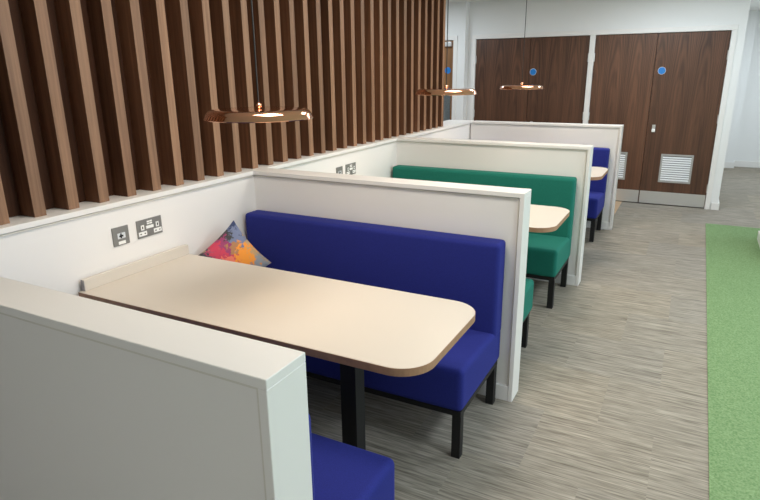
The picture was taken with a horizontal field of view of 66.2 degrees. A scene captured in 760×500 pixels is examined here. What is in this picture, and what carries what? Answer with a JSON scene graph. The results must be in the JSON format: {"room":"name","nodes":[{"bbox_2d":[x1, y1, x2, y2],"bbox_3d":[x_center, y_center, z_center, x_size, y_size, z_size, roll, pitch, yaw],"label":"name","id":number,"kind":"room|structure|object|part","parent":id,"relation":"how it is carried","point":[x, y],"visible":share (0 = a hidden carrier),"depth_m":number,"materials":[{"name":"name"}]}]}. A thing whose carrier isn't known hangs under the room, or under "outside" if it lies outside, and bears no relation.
{"room":"common room","nodes":[
{"label":"common room","id":0,"kind":"room"},
{"bbox_2d":[0,120,473,295],"bbox_3d":[-0.393,-0.223,4.473,0.300,1.090,5.821,8,19,27],"label":"wall","id":1,"kind":"structure","parent":0,"point":[58,256],"depth_m":2.77,"materials":[{"name":"white paint"}]},
{"bbox_2d":[111,225,129,246],"bbox_3d":[-1.176,-0.064,2.648,0.008,0.086,0.086,8,19,27],"label":"outlet","id":2,"kind":"object","parent":1,"relation":"attached to","point":[120,235],"visible":1,"depth_m":2.64,"materials":[{"name":"grey"}]},
{"bbox_2d":[136,215,162,238],"bbox_3d":[-1.099,-0.110,2.785,0.009,0.086,0.146,8,19,27],"label":"power outlet","id":3,"kind":"object","parent":1,"relation":"attached to","point":[150,226],"visible":1,"depth_m":2.78,"materials":[{"name":"grey"}]},
{"bbox_2d":[0,0,445,224],"bbox_3d":[-0.561,-1.307,3.734,0.113,1.418,4.983,8,19,27],"label":"slatted screen","id":4,"kind":"object","parent":1,"relation":"on","point":[100,99],"visible":1,"depth_m":2.98,"materials":[{"name":"brown wood"}]},
{"bbox_3d":[-0.604,-1.313,3.755,0.018,1.418,4.983,8,19,27],"label":"panel","id":5,"kind":"part","parent":4,"relation":"part of","materials":[{"name":"brown wood"}]},
{"bbox_2d":[0,124,468,236],"bbox_3d":[-0.272,-0.699,4.259,0.008,0.006,5.563,8,19,27],"label":"trim","id":6,"kind":"structure","parent":1,"relation":"attached to","point":[466,124],"depth_m":2.83,"materials":[{"name":"white"}]},
{"bbox_2d":[336,166,342,173],"bbox_3d":[-0.295,-0.563,4.253,0.008,0.086,0.086,8,19,27],"label":"outlet","id":7,"kind":"object","parent":1,"relation":"attached to","point":[339,170],"visible":0.67,"depth_m":4.25,"materials":[{"name":"grey"}]},
{"bbox_2d":[345,162,355,174],"bbox_3d":[-0.218,-0.609,4.390,0.009,0.086,0.146,8,19,27],"label":"power outlet","id":8,"kind":"object","parent":1,"relation":"attached to","point":[350,168],"visible":0.94,"depth_m":4.39,"materials":[{"name":"grey metal"}]},
{"bbox_2d":[445,1,469,119],"bbox_3d":[0.500,-2.197,8.482,1.600,2.510,0.270,8,19,27],"label":"wall","id":9,"kind":"structure","parent":0,"point":[458,12],"depth_m":7.83,"materials":[{"name":"white paint"}]},
{"bbox_2d":[443,41,452,120],"bbox_3d":[0.586,-1.919,8.374,0.952,2.020,0.090,8,19,27],"label":"door","id":10,"kind":"structure","parent":9,"relation":"in","point":[447,112],"depth_m":8.04,"materials":[{"name":"brown wood"}]},
{"bbox_3d":[0.937,-1.948,8.198,0.120,0.490,0.008,8,19,27],"label":"vision panel","id":11,"kind":"part","parent":10,"relation":"part of","materials":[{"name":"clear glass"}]},
{"bbox_2d":[445,36,457,119],"bbox_3d":[0.609,-1.956,8.410,1.068,2.090,0.159,8,19,27],"label":"trim","id":12,"kind":"structure","parent":9,"relation":"attached to","point":[454,39],"depth_m":7.94,"materials":[{"name":"white paint"}]},
{"bbox_2d":[306,166,759,499],"bbox_3d":[2.225,0.291,4.662,8.700,0.064,14.300,8,19,27],"label":"floor","id":13,"kind":"structure","parent":0,"point":[610,402],"depth_m":3.03,"materials":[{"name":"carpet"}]},
{"bbox_2d":[0,277,312,499],"bbox_3d":[-0.885,0.643,1.647,1.603,1.090,0.128,8,19,27],"label":"wall","id":14,"kind":"structure","parent":13,"relation":"on","point":[99,400],"depth_m":1.32,"materials":[{"name":"white paint"}]},
{"bbox_2d":[78,244,474,449],"bbox_3d":[-0.434,0.533,2.491,1.587,0.799,0.618,8,19,27],"label":"table","id":15,"kind":"object","parent":13,"relation":"on","point":[358,327],"visible":0.77,"depth_m":2.30,"materials":[{"name":"beige laminate"}]},
{"bbox_2d":[308,413,394,499],"bbox_3d":[-0.742,0.655,1.988,1.502,0.866,0.569,8,19,27],"label":"bench","id":16,"kind":"object","parent":13,"relation":"on","point":[339,470],"visible":0.16,"depth_m":1.84,"materials":[{"name":"blue fabric"}]},
{"bbox_3d":[-0.849,0.530,1.742,1.502,0.481,0.119,8,19,27],"label":"backrest","id":17,"kind":"part","parent":16,"relation":"part of","materials":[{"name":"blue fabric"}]},
{"bbox_2d":[246,210,505,458],"bbox_3d":[-0.189,0.341,2.999,1.502,0.866,0.569,8,19,27],"label":"bench","id":18,"kind":"object","parent":13,"relation":"on","point":[467,269],"visible":0.56,"depth_m":2.86,"materials":[{"name":"blue fabric"}]},
{"bbox_2d":[198,220,270,266],"bbox_3d":[-0.802,0.066,3.131,0.448,0.430,0.137,-15,22,-39],"label":"cushion","id":19,"kind":"object","parent":18,"relation":"on","point":[232,245],"visible":0.48,"depth_m":3.10,"materials":[{"name":"multicoloured fabric"}]},
{"bbox_3d":[-0.086,0.098,3.133,1.502,0.481,0.119,8,19,27],"label":"backrest","id":20,"kind":"part","parent":18,"relation":"part of","materials":[{"name":"blue fabric"}]},
{"bbox_3d":[-0.186,0.543,3.054,1.479,0.024,0.535,8,19,27],"label":"frame","id":21,"kind":"part","parent":18,"relation":"part of","materials":[{"name":"black metal"}]},
{"bbox_3d":[-0.188,0.433,3.027,1.502,0.202,0.568,8,19,27],"label":"seat","id":22,"kind":"part","parent":18,"relation":"part of","materials":[{"name":"blue fabric"}]},
{"bbox_3d":[0.339,0.811,2.560,0.040,0.212,0.040,8,19,27],"label":"leg","id":23,"kind":"part","parent":18,"relation":"part of","materials":[{"name":"black metal"}]},
{"bbox_3d":[0.566,0.683,2.974,0.040,0.212,0.040,8,19,27],"label":"leg","id":24,"kind":"part","parent":18,"relation":"part of","materials":[{"name":"black metal"}]},
{"bbox_2d":[253,168,531,401],"bbox_3d":[-0.008,0.144,3.255,1.603,1.090,0.128,8,19,27],"label":"wall","id":25,"kind":"structure","parent":13,"relation":"on","point":[497,212],"depth_m":2.97,"materials":[{"name":"white paint"}]},
{"bbox_3d":[-0.006,0.626,3.403,1.563,0.082,0.126,8,19,27],"label":"skirting","id":26,"kind":"part","parent":25,"relation":"part of","materials":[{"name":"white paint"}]},
{"bbox_2d":[393,165,576,308],"bbox_3d":[0.692,-0.157,4.604,1.502,0.866,0.569,8,19,27],"label":"bench","id":27,"kind":"object","parent":13,"relation":"on","point":[548,253],"visible":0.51,"depth_m":4.41,"materials":[{"name":"fabric"}]},
{"bbox_3d":[0.795,-0.401,4.738,1.502,0.481,0.119,8,19,27],"label":"backrest","id":28,"kind":"part","parent":27,"relation":"part of","materials":[{"name":"fabric"}]},
{"bbox_3d":[0.695,0.044,4.659,1.479,0.024,0.535,8,19,27],"label":"frame","id":29,"kind":"part","parent":27,"relation":"part of","materials":[{"name":"black metal"}]},
{"bbox_3d":[0.693,-0.065,4.632,1.502,0.202,0.568,8,19,27],"label":"seat","id":30,"kind":"part","parent":27,"relation":"part of","materials":[{"name":"fabric"}]},
{"bbox_3d":[1.220,0.313,4.166,0.040,0.212,0.040,8,19,27],"label":"leg","id":31,"kind":"part","parent":27,"relation":"part of","materials":[{"name":"black metal"}]},
{"bbox_3d":[1.447,0.184,4.579,0.040,0.212,0.040,8,19,27],"label":"leg","id":32,"kind":"part","parent":27,"relation":"part of","materials":[{"name":"black metal"}]},
{"bbox_2d":[396,137,593,285],"bbox_3d":[0.876,-0.354,4.858,1.603,1.090,0.128,8,19,27],"label":"wall","id":33,"kind":"structure","parent":13,"relation":"on","point":[571,160],"depth_m":4.59,"materials":[{"name":"white"}]},
{"bbox_3d":[0.879,0.128,5.006,1.563,0.082,0.126,8,19,27],"label":"skirting","id":34,"kind":"part","parent":33,"relation":"part of","materials":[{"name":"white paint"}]},
{"bbox_2d":[521,278,533,347],"bbox_3d":[0.133,0.156,3.596,1.502,0.866,0.569,8,19,27],"label":"bench","id":35,"kind":"object","parent":13,"relation":"on","point":[529,283],"visible":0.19,"depth_m":3.47,"materials":[{"name":"fabric"}]},
{"bbox_3d":[0.886,0.494,3.583,0.040,0.212,0.040,8,19,27],"label":"leg","id":36,"kind":"part","parent":35,"relation":"part of","materials":[{"name":"black metal"}]},
{"bbox_3d":[0.135,0.248,3.624,1.502,0.202,0.568,8,19,27],"label":"seat","id":37,"kind":"part","parent":35,"relation":"part of","materials":[{"name":"fabric"}]},
{"bbox_2d":[470,121,623,229],"bbox_3d":[1.771,-0.850,6.456,1.603,1.090,0.128,8,19,27],"label":"wall","id":38,"kind":"structure","parent":13,"relation":"on","point":[610,136],"depth_m":6.19,"materials":[{"name":"white"}]},
{"bbox_3d":[1.773,-0.369,6.604,1.563,0.082,0.126,8,19,27],"label":"skirting","id":39,"kind":"part","parent":38,"relation":"part of","materials":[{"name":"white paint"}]},
{"bbox_2d":[529,204,569,232],"bbox_3d":[0.447,0.035,4.097,1.587,0.799,0.618,8,19,27],"label":"table","id":40,"kind":"object","parent":13,"relation":"on","point":[543,219],"visible":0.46,"depth_m":3.66,"materials":[{"name":"beige laminate"}]},
{"bbox_2d":[587,147,609,241],"bbox_3d":[1.573,-0.656,6.209,1.502,0.866,0.569,8,19,27],"label":"bench","id":41,"kind":"object","parent":13,"relation":"on","point":[597,190],"visible":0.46,"depth_m":5.94,"materials":[{"name":"blue fabric"}]},
{"bbox_3d":[2.101,-0.186,5.771,0.040,0.212,0.040,8,19,27],"label":"leg","id":42,"kind":"part","parent":41,"relation":"part of","materials":[{"name":"black metal"}]},
{"bbox_3d":[1.576,-0.454,6.264,1.479,0.024,0.535,8,19,27],"label":"frame","id":43,"kind":"part","parent":41,"relation":"part of","materials":[{"name":"black metal"}]},
{"bbox_3d":[1.574,-0.564,6.237,1.502,0.202,0.568,8,19,27],"label":"seat","id":44,"kind":"part","parent":41,"relation":"part of","materials":[{"name":"blue fabric"}]},
{"bbox_3d":[2.328,-0.314,6.184,0.040,0.212,0.040,8,19,27],"label":"leg","id":45,"kind":"part","parent":41,"relation":"part of","materials":[{"name":"black metal"}]},
{"bbox_3d":[1.676,-0.899,6.343,1.502,0.481,0.119,8,19,27],"label":"backrest","id":46,"kind":"part","parent":41,"relation":"part of","materials":[{"name":"blue fabric"}]},
{"bbox_2d":[590,167,607,179],"bbox_3d":[1.327,-0.464,5.702,1.587,0.799,0.618,8,19,27],"label":"table","id":47,"kind":"object","parent":13,"relation":"on","point":[597,173],"visible":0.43,"depth_m":5.25,"materials":[{"name":"beige laminate"}]},
{"bbox_2d":[706,223,759,499],"bbox_3d":[2.850,1.088,1.924,3.146,0.004,9.030,8,19,27],"label":"carpet","id":48,"kind":"object","parent":13,"relation":"on","point":[732,252],"visible":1,"depth_m":3.39,"materials":[{"name":"green carpet"}]},
{"bbox_2d":[446,0,759,10],"bbox_3d":[2.199,-2.184,3.907,8.700,0.100,14.300,8,19,27],"label":"ceiling","id":49,"kind":"structure","parent":0,"point":[755,4],"depth_m":8.03,"materials":[{"name":"white paint"}]},
{"bbox_2d":[204,0,312,122],"bbox_3d":[-0.457,-0.990,2.035,0.403,1.040,0.403,8,19,27],"label":"pendant lamp","id":50,"kind":"object","parent":49,"relation":"hanging from","point":[258,114],"visible":1,"depth_m":2.05,"materials":[{"name":"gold metal"}]},
{"bbox_3d":[-0.457,-1.007,2.030,0.005,0.961,0.005,-14,22,-38],"label":"cord","id":51,"kind":"part","parent":50,"relation":"part of","materials":[{"name":"black plastic"}]},
{"bbox_3d":[-0.452,-0.510,2.182,0.403,0.036,0.403,8,19,27],"label":"lamp shade","id":52,"kind":"part","parent":50,"relation":"part of","materials":[{"name":"orange metal"}]},
{"bbox_2d":[415,0,476,95],"bbox_3d":[0.424,-1.508,3.635,0.403,1.040,0.403,8,19,27],"label":"pendant lamp","id":53,"kind":"object","parent":49,"relation":"hanging from","point":[446,91],"visible":1,"depth_m":3.64,"materials":[{"name":"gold metal"}]},
{"bbox_3d":[0.429,-1.028,3.781,0.403,0.036,0.403,8,19,27],"label":"lamp shade","id":54,"kind":"part","parent":53,"relation":"part of","materials":[{"name":"orange metal"}]},
{"bbox_3d":[0.424,-1.524,3.629,0.005,0.961,0.005,1,17,5],"label":"cord","id":55,"kind":"part","parent":53,"relation":"part of","materials":[{"name":"black plastic"}]},
{"bbox_2d":[500,0,543,89],"bbox_3d":[1.305,-1.987,5.245,0.403,1.040,0.403,8,19,27],"label":"pendant lamp","id":56,"kind":"object","parent":49,"relation":"hanging from","point":[507,87],"visible":1,"depth_m":5.24,"materials":[{"name":"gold metal"}]},
{"bbox_3d":[1.310,-1.507,5.392,0.403,0.036,0.403,8,19,27],"label":"lamp shade","id":57,"kind":"part","parent":56,"relation":"part of","materials":[{"name":"orange metal"}]},
{"bbox_3d":[1.305,-2.004,5.240,0.005,0.961,0.005,1,17,5],"label":"cord","id":58,"kind":"part","parent":56,"relation":"part of","materials":[{"name":"black plastic"}]},
{"bbox_2d":[466,0,750,208],"bbox_3d":[2.663,-1.907,7.457,3.220,2.510,0.150,8,19,27],"label":"wall","id":59,"kind":"structure","parent":0,"point":[496,16],"depth_m":7.00,"materials":[{"name":"white paint"}]},
{"bbox_2d":[473,38,530,121],"bbox_3d":[1.636,-1.817,7.985,0.735,2.026,0.057,8,19,27],"label":"door","id":60,"kind":"structure","parent":59,"relation":"in","point":[499,62],"depth_m":7.83,"materials":[{"name":"brown wood"}]},
{"bbox_2d":[526,36,589,123],"bbox_3d":[2.287,-1.721,7.648,0.733,2.026,0.074,8,19,27],"label":"door","id":61,"kind":"structure","parent":59,"relation":"in","point":[558,64],"depth_m":7.49,"materials":[{"name":"brown wood"}]},
{"bbox_2d":[469,25,738,209],"bbox_3d":[2.647,-1.707,7.511,3.085,2.097,0.158,8,19,27],"label":"trim","id":62,"kind":"structure","parent":59,"relation":"attached to","point":[592,33],"depth_m":7.03,"materials":[{"name":"white paint"}]},
{"bbox_2d":[588,33,658,201],"bbox_3d":[2.974,-1.625,7.310,0.700,2.026,0.057,8,19,27],"label":"door","id":63,"kind":"structure","parent":59,"relation":"in","point":[624,64],"depth_m":7.20,"materials":[{"name":"brown wood"}]},
{"bbox_2d":[618,152,627,179],"bbox_3d":[2.956,-1.085,7.463,0.357,0.348,0.010,8,19,27],"label":"vent grille","id":64,"kind":"object","parent":63,"relation":"attached to","point":[623,166],"depth_m":7.40,"materials":[{"name":"white metal"}]},
{"bbox_3d":[2.978,-0.727,7.567,0.685,0.154,0.003,8,19,27],"label":"kick plate","id":65,"kind":"part","parent":63,"relation":"part of","materials":[{"name":"silver metal"}]},
{"bbox_2d":[638,30,731,207],"bbox_3d":[3.615,-1.530,6.978,0.746,2.026,0.074,8,19,27],"label":"door","id":66,"kind":"structure","parent":59,"relation":"in","point":[688,79],"depth_m":6.95,"materials":[{"name":"brown wood"}]},
{"bbox_3d":[3.617,-0.635,7.245,0.731,0.154,0.003,8,19,27],"label":"kick plate","id":67,"kind":"part","parent":66,"relation":"part of","materials":[{"name":"silver metal"}]},
{"bbox_2d":[658,154,693,183],"bbox_3d":[3.614,-0.991,7.132,0.357,0.348,0.010,8,19,27],"label":"vent grille","id":68,"kind":"object","parent":66,"relation":"attached to","point":[672,168],"depth_m":7.13,"materials":[{"name":"white metal"}]},
{"bbox_2d":[643,10,759,161],"bbox_3d":[5.422,-2.753,10.137,8.700,2.510,0.370,8,19,27],"label":"wall","id":69,"kind":"structure","parent":0,"point":[744,135],"depth_m":9.78,"materials":[{"name":"white paint"}]},
{"bbox_2d":[724,161,759,167],"bbox_3d":[7.530,-1.272,9.341,3.880,0.100,0.236,8,19,27],"label":"baseboard","id":70,"kind":"structure","parent":69,"relation":"attached to","point":[735,163],"depth_m":10.03,"materials":[{"name":"white paint"}]},
{"bbox_3d":[4.872,-2.193,8.319,0.150,2.510,3.510,8,19,27],"label":"wall","id":71,"kind":"structure","parent":0,"visible":0},
{"bbox_2d":[710,200,719,209],"bbox_3d":[4.270,-0.656,7.456,0.086,0.085,1.016,8,19,27],"label":"baseboard","id":72,"kind":"structure","parent":71,"relation":"attached to","point":[714,206],"depth_m":7.03,"materials":[{"name":"white paint"}]},
{"bbox_3d":[3.755,-1.148,4.930,0.495,2.510,0.930,8,19,27],"label":"wall pier","id":73,"kind":"object","parent":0,"visible":0},
{"bbox_2d":[757,231,759,246],"bbox_3d":[3.764,0.006,5.292,0.510,0.090,0.945,8,19,27],"label":"pier","id":74,"kind":"object","parent":73,"relation":"attached to","point":[758,235],"visible":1,"depth_m":5.69,"materials":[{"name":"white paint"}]}
]}

